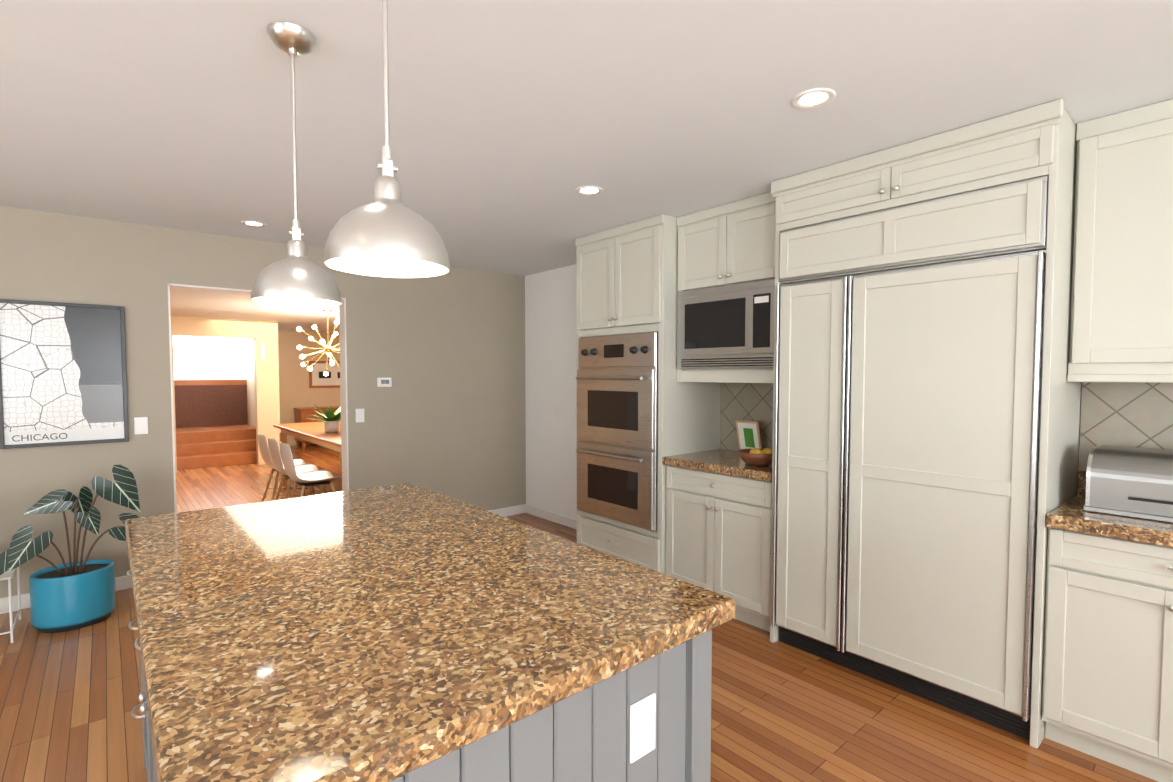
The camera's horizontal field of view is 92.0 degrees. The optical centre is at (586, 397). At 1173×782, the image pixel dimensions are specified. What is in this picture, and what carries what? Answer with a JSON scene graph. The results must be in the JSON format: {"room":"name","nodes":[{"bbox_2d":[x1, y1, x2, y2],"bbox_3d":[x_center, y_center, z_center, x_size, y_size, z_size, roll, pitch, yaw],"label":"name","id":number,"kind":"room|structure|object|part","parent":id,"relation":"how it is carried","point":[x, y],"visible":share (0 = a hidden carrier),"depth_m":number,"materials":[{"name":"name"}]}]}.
{"room":"kitchen","nodes":[
{"label":"kitchen","id":0,"kind":"room"},
{"bbox_2d":[174,379,247,427],"bbox_3d":[-6.907,-0.222,10.131,1.860,2.500,0.100,-2,3,-40],"label":"wall","id":1,"kind":"structure","parent":0,"point":[217,402],"depth_m":10.20,"materials":[{"name":"brick"}]},
{"bbox_2d":[173,336,245,379],"bbox_3d":[-6.914,-0.747,10.117,1.860,0.850,0.020,-2,3,-40],"label":"window","id":2,"kind":"structure","parent":1,"relation":"in","point":[204,358],"depth_m":10.20,"materials":[{"name":"white glass"}]},
{"bbox_2d":[171,316,279,471],"bbox_3d":[-6.460,-0.034,8.048,3.730,2.300,0.140,-2,3,-40],"label":"wall","id":3,"kind":"structure","parent":0,"point":[263,402],"depth_m":9.05,"materials":[{"name":"paint"}]},
{"bbox_2d":[261,343,264,359],"bbox_3d":[-5.163,-0.741,9.025,0.050,0.270,0.012,-2,3,-40],"label":"air vent","id":4,"kind":"object","parent":3,"relation":"in","point":[262,352],"visible":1,"depth_m":9.02,"materials":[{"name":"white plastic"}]},
{"bbox_2d":[170,288,338,333],"bbox_3d":[-4.362,-1.242,7.979,7.200,0.120,7.810,-2,3,-40],"label":"ceiling","id":5,"kind":"structure","parent":0,"point":[203,303],"depth_m":7.58,"materials":[{"name":"paint"}]},
{"bbox_2d":[297,310,339,375],"bbox_3d":[-3.423,-0.699,7.546,0.843,0.927,0.865,-2,3,-40],"label":"sputnik chandelier","id":6,"kind":"object","parent":5,"relation":"hanging from","point":[328,349],"visible":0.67,"depth_m":7.50,"materials":[{"name":"gold metal"}]},
{"bbox_2d":[0,206,525,597],"bbox_3d":[-3.288,0.067,3.723,7.250,2.460,0.140,-2,3,-40],"label":"wall","id":7,"kind":"structure","parent":0,"point":[445,414],"depth_m":4.50,"materials":[{"name":"beige paint"}]},
{"bbox_2d":[0,299,128,448],"bbox_3d":[-3.305,-0.148,3.587,0.606,0.900,0.029,-2,3,-40],"label":"framed picture","id":8,"kind":"object","parent":7,"relation":"attached to","point":[63,376],"visible":0.96,"depth_m":3.58},
{"bbox_2d":[0,576,132,611],"bbox_3d":[-4.448,1.296,2.683,4.070,0.090,0.013,-2,3,-40],"label":"baseboard","id":9,"kind":"structure","parent":7,"relation":"attached to","point":[123,582],"depth_m":3.50,"materials":[{"name":"white wood"}]},
{"bbox_2d":[134,417,147,434],"bbox_3d":[-3.029,0.192,3.849,0.072,0.116,0.010,-2,3,-40],"label":"light switch","id":10,"kind":"object","parent":7,"relation":"attached to","point":[140,425],"visible":1,"depth_m":3.85,"materials":[{"name":"white plastic"}]},
{"bbox_2d":[168,283,348,512],"bbox_3d":[-2.496,0.228,4.405,1.190,2.080,0.144,-2,3,-40],"label":"door frame","id":11,"kind":"structure","parent":7,"relation":"attached to","point":[343,396],"depth_m":4.72,"materials":[{"name":"white wood"}]},
{"bbox_2d":[356,409,364,422],"bbox_3d":[-1.918,0.152,4.795,0.072,0.116,0.010,-2,3,-40],"label":"light switch","id":12,"kind":"object","parent":7,"relation":"attached to","point":[359,415],"visible":1,"depth_m":4.79,"materials":[{"name":"white plastic"}]},
{"bbox_2d":[377,378,391,386],"bbox_3d":[-1.753,-0.133,4.913,0.120,0.080,0.026,-2,3,-40],"label":"thermostat","id":13,"kind":"object","parent":7,"relation":"attached to","point":[384,382],"visible":1,"depth_m":4.90,"materials":[{"name":"white plastic"}]},
{"bbox_2d":[489,504,525,516],"bbox_3d":[-1.311,1.185,5.351,1.789,0.090,0.017,-2,3,-40],"label":"baseboard","id":14,"kind":"structure","parent":7,"relation":"attached to","point":[519,509],"depth_m":5.80,"materials":[{"name":"white wood"}]},
{"bbox_2d":[278,331,340,445],"bbox_3d":[-5.272,-0.204,12.085,3.320,2.300,0.150,-2,3,-40],"label":"wall","id":15,"kind":"structure","parent":0,"point":[295,391],"depth_m":11.49,"materials":[{"name":"paint"}]},
{"bbox_2d":[309,361,339,387],"bbox_3d":[-5.326,-0.486,11.905,0.940,0.560,0.034,-2,3,-40],"label":"framed picture","id":16,"kind":"object","parent":15,"relation":"attached to","point":[318,378],"visible":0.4,"depth_m":11.77,"materials":[{"name":"brown wood"}]},
{"bbox_2d":[0,444,1157,781],"bbox_3d":[-2.511,1.327,4.214,9.400,0.100,16.100,-2,3,-40],"label":"floor","id":17,"kind":"structure","parent":0,"point":[780,710],"depth_m":2.40,"materials":[{"name":"brown wood"}]},
{"bbox_2d":[0,566,21,642],"bbox_3d":[-3.405,1.145,3.050,0.480,0.362,0.400,-2,3,-40],"label":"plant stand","id":18,"kind":"object","parent":17,"relation":"on","point":[6,575],"visible":0.81,"depth_m":3.06,"materials":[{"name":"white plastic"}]},
{"bbox_2d":[0,465,139,632],"bbox_3d":[-2.976,0.855,3.245,0.832,0.925,0.445,-2,3,-40],"label":"potted plant","id":19,"kind":"object","parent":17,"relation":"on","point":[73,595],"visible":1,"depth_m":3.22,"materials":[{"name":"plant"}]},
{"bbox_2d":[176,424,256,469],"bbox_3d":[-6.340,0.800,9.507,1.660,0.510,1.650,-2,3,-40],"label":"stair steps","id":20,"kind":"structure","parent":17,"relation":"on","point":[208,446],"depth_m":9.15,"materials":[{"name":"brown wood"}]},
{"bbox_2d":[257,433,312,501],"bbox_3d":[-3.276,0.788,6.169,0.519,0.821,0.467,-2,3,-40],"label":"dining chair","id":21,"kind":"object","parent":17,"relation":"on","point":[264,449],"visible":0.58,"depth_m":5.99,"materials":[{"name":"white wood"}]},
{"bbox_3d":[-3.288,0.577,6.150,0.493,0.404,0.476,-2,3,-40],"label":"seat","id":22,"kind":"part","parent":21,"relation":"part of","materials":[{"name":"white plastic"}]},
{"bbox_2d":[268,437,326,499],"bbox_3d":[-2.952,0.804,5.789,0.519,0.821,0.467,-2,3,-40],"label":"dining chair","id":23,"kind":"object","parent":17,"relation":"on","point":[275,455],"visible":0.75,"depth_m":5.62,"materials":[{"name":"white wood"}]},
{"bbox_3d":[-2.964,0.593,5.770,0.493,0.404,0.476,-2,3,-40],"label":"seat","id":24,"kind":"part","parent":23,"relation":"part of","materials":[{"name":"white plastic"}]},
{"bbox_2d":[273,421,341,477],"bbox_3d":[-2.926,0.785,6.994,1.000,0.750,3.300,-2,3,-40],"label":"dining table","id":25,"kind":"object","parent":17,"relation":"on","point":[314,433],"visible":0.21,"depth_m":7.03,"materials":[{"name":"brown wood"}]},
{"bbox_2d":[311,405,340,432],"bbox_3d":[-3.034,0.238,6.763,0.628,0.360,0.631,-2,3,-40],"label":"potted plant","id":26,"kind":"object","parent":25,"relation":"on","point":[331,419],"visible":0.83,"depth_m":6.72,"materials":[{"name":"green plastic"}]},
{"bbox_2d":[280,441,341,497],"bbox_3d":[-2.627,0.820,5.409,0.519,0.821,0.467,-2,3,-40],"label":"dining chair","id":27,"kind":"object","parent":17,"relation":"on","point":[304,480],"visible":0.85,"depth_m":5.29,"materials":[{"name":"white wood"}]},
{"bbox_2d":[293,406,340,446],"bbox_3d":[-5.165,0.575,11.776,1.580,0.770,0.500,-2,3,-40],"label":"sideboard","id":28,"kind":"object","parent":17,"relation":"on","point":[302,415],"visible":0.29,"depth_m":11.24,"materials":[{"name":"brown wood"}]},
{"bbox_2d":[126,555,711,781],"bbox_3d":[-0.687,0.946,1.704,1.034,0.872,1.820,-2,3,-40],"label":"kitchen island","id":29,"kind":"object","parent":17,"relation":"on","point":[652,723],"depth_m":1.18,"materials":[{"name":"grey paint"}]},
{"bbox_2d":[125,483,734,781],"bbox_3d":[-0.666,0.485,1.703,1.080,0.050,1.880,-2,3,-40],"label":"island countertop","id":30,"kind":"structure","parent":29,"relation":"on","point":[390,633],"depth_m":1.19,"materials":[{"name":"brown stone"}]},
{"bbox_2d":[575,214,720,574],"bbox_3d":[0.404,0.051,4.115,0.716,2.458,0.870,-2,3,-40],"label":"tall cabinet","id":31,"kind":"object","parent":17,"relation":"on","point":[641,411],"visible":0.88,"depth_m":3.83,"materials":[{"name":"beige paint"}]},
{"bbox_2d":[576,332,657,531],"bbox_3d":[0.175,0.216,3.928,0.117,1.295,0.770,-2,3,-40],"label":"oven","id":32,"kind":"object","parent":31,"relation":"in","point":[617,376],"depth_m":3.87,"materials":[{"name":"silver metal"}]},
{"bbox_2d":[662,192,775,631],"bbox_3d":[0.972,0.076,3.517,0.627,2.458,0.776,-2,3,-40],"label":"tall cabinet","id":33,"kind":"object","parent":17,"relation":"on","point":[718,517],"visible":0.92,"depth_m":3.36,"materials":[{"name":"beige paint"}]},
{"bbox_2d":[677,279,774,368],"bbox_3d":[0.830,-0.419,3.374,0.044,0.490,0.736,-2,3,-40],"label":"microwave","id":34,"kind":"object","parent":33,"relation":"in","point":[724,325],"depth_m":3.35,"materials":[{"name":"silver metal"}]},
{"bbox_2d":[735,420,761,449],"bbox_3d":[1.065,0.261,3.708,0.066,0.225,0.170,-2,3,-40],"label":"print","id":35,"kind":"object","parent":33,"relation":"on","point":[748,434],"visible":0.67,"depth_m":3.70,"materials":[{"name":"white paper"}]},
{"bbox_2d":[738,448,771,465],"bbox_3d":[1.000,0.343,3.289,0.236,0.098,0.236,-2,3,-40],"label":"fruit bowl","id":36,"kind":"object","parent":33,"relation":"on","point":[757,457],"visible":0.9,"depth_m":3.22,"materials":[{"name":"brown wood"}]},
{"bbox_2d":[770,99,1081,748],"bbox_3d":[1.587,0.108,2.767,0.665,2.458,1.190,-2,3,-40],"label":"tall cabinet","id":37,"kind":"object","parent":17,"relation":"on","point":[926,425],"visible":1,"depth_m":2.44,"materials":[{"name":"beige paint"}]},
{"bbox_2d":[1042,530,1172,781],"bbox_3d":[2.253,0.931,2.072,0.597,0.872,0.806,-2,3,-40],"label":"base cabinet","id":38,"kind":"object","parent":17,"relation":"on","point":[1107,696],"depth_m":2.05,"materials":[{"name":"beige paint"}]},
{"bbox_2d":[1046,494,1172,549],"bbox_3d":[2.498,0.483,1.742,0.627,0.050,1.596,-2,3,-40],"label":"countertop","id":39,"kind":"structure","parent":38,"relation":"on","point":[1070,515],"depth_m":2.04,"materials":[{"name":"brown stone"}]},
{"bbox_2d":[1083,445,1172,522],"bbox_3d":[2.163,0.324,2.110,0.277,0.235,0.430,-2,3,-40],"label":"bread box","id":40,"kind":"object","parent":39,"relation":"on","point":[1135,482],"visible":1,"depth_m":2.11,"materials":[{"name":"silver metal"}]},
{"bbox_2d":[0,0,1172,275],"bbox_3d":[-0.721,-1.089,0.505,7.450,0.120,8.290,-2,3,-40],"label":"ceiling","id":41,"kind":"structure","parent":0,"point":[514,124],"depth_m":2.06,"materials":[{"name":"paint"}]},
{"bbox_2d":[241,221,266,226],"bbox_3d":[-2.224,-1.163,3.782,0.147,0.006,0.166,-2,3,-40],"label":"recessed light","id":42,"kind":"object","parent":41,"relation":"in","point":[248,223],"depth_m":3.79,"materials":[{"name":"white plastic"}]},
{"bbox_2d":[251,22,341,306],"bbox_3d":[-0.875,-0.683,1.699,0.245,0.789,0.245,-2,3,-40],"label":"pendant lamp","id":43,"kind":"object","parent":41,"relation":"hanging from","point":[295,277],"visible":1,"depth_m":1.66,"materials":[{"name":"silver metal"}]},
{"bbox_2d":[323,0,449,277],"bbox_3d":[-0.408,-0.661,1.151,0.245,0.789,0.245,-2,3,-40],"label":"pendant lamp","id":44,"kind":"object","parent":41,"relation":"hanging from","point":[386,233],"visible":1,"depth_m":1.11,"materials":[{"name":"silver metal"}]},
{"bbox_2d":[576,186,602,195],"bbox_3d":[0.015,-1.134,3.097,0.153,0.006,0.157,-2,3,-40],"label":"recessed light","id":45,"kind":"object","parent":41,"relation":"in","point":[585,190],"depth_m":3.11,"materials":[{"name":"white plastic"}]},
{"bbox_2d":[791,88,835,108],"bbox_3d":[0.826,-1.091,2.060,0.156,0.006,0.153,-2,3,-40],"label":"recessed light","id":46,"kind":"object","parent":41,"relation":"in","point":[813,98],"depth_m":2.07,"materials":[{"name":"white plastic"}]},
{"bbox_2d":[525,264,1081,519],"bbox_3d":[2.019,0.100,2.931,0.200,2.460,7.950,-2,3,-40],"label":"wall","id":47,"kind":"structure","parent":0,"point":[551,373],"depth_m":5.54,"materials":[{"name":"paint"}]},
{"bbox_2d":[526,504,576,528],"bbox_3d":[-0.132,1.185,5.337,0.013,0.090,1.530,-2,3,-40],"label":"baseboard","id":48,"kind":"structure","parent":47,"relation":"attached to","point":[554,517],"depth_m":5.57,"materials":[{"name":"white wood"}]},
{"bbox_2d":[1078,470,1086,493],"bbox_3d":[2.724,0.401,1.932,0.032,0.098,1.596,-2,3,-40],"label":"backsplash","id":49,"kind":"structure","parent":47,"relation":"attached to","point":[1081,473],"depth_m":2.52,"materials":[{"name":"brown stone"}]},
{"bbox_2d":[1067,99,1172,378],"bbox_3d":[2.449,-0.584,1.973,0.345,1.008,1.113,-2,3,-40],"label":"upper cabinet","id":50,"kind":"object","parent":47,"relation":"attached to","point":[1121,328],"depth_m":2.17,"materials":[{"name":"beige paint"}]}
]}

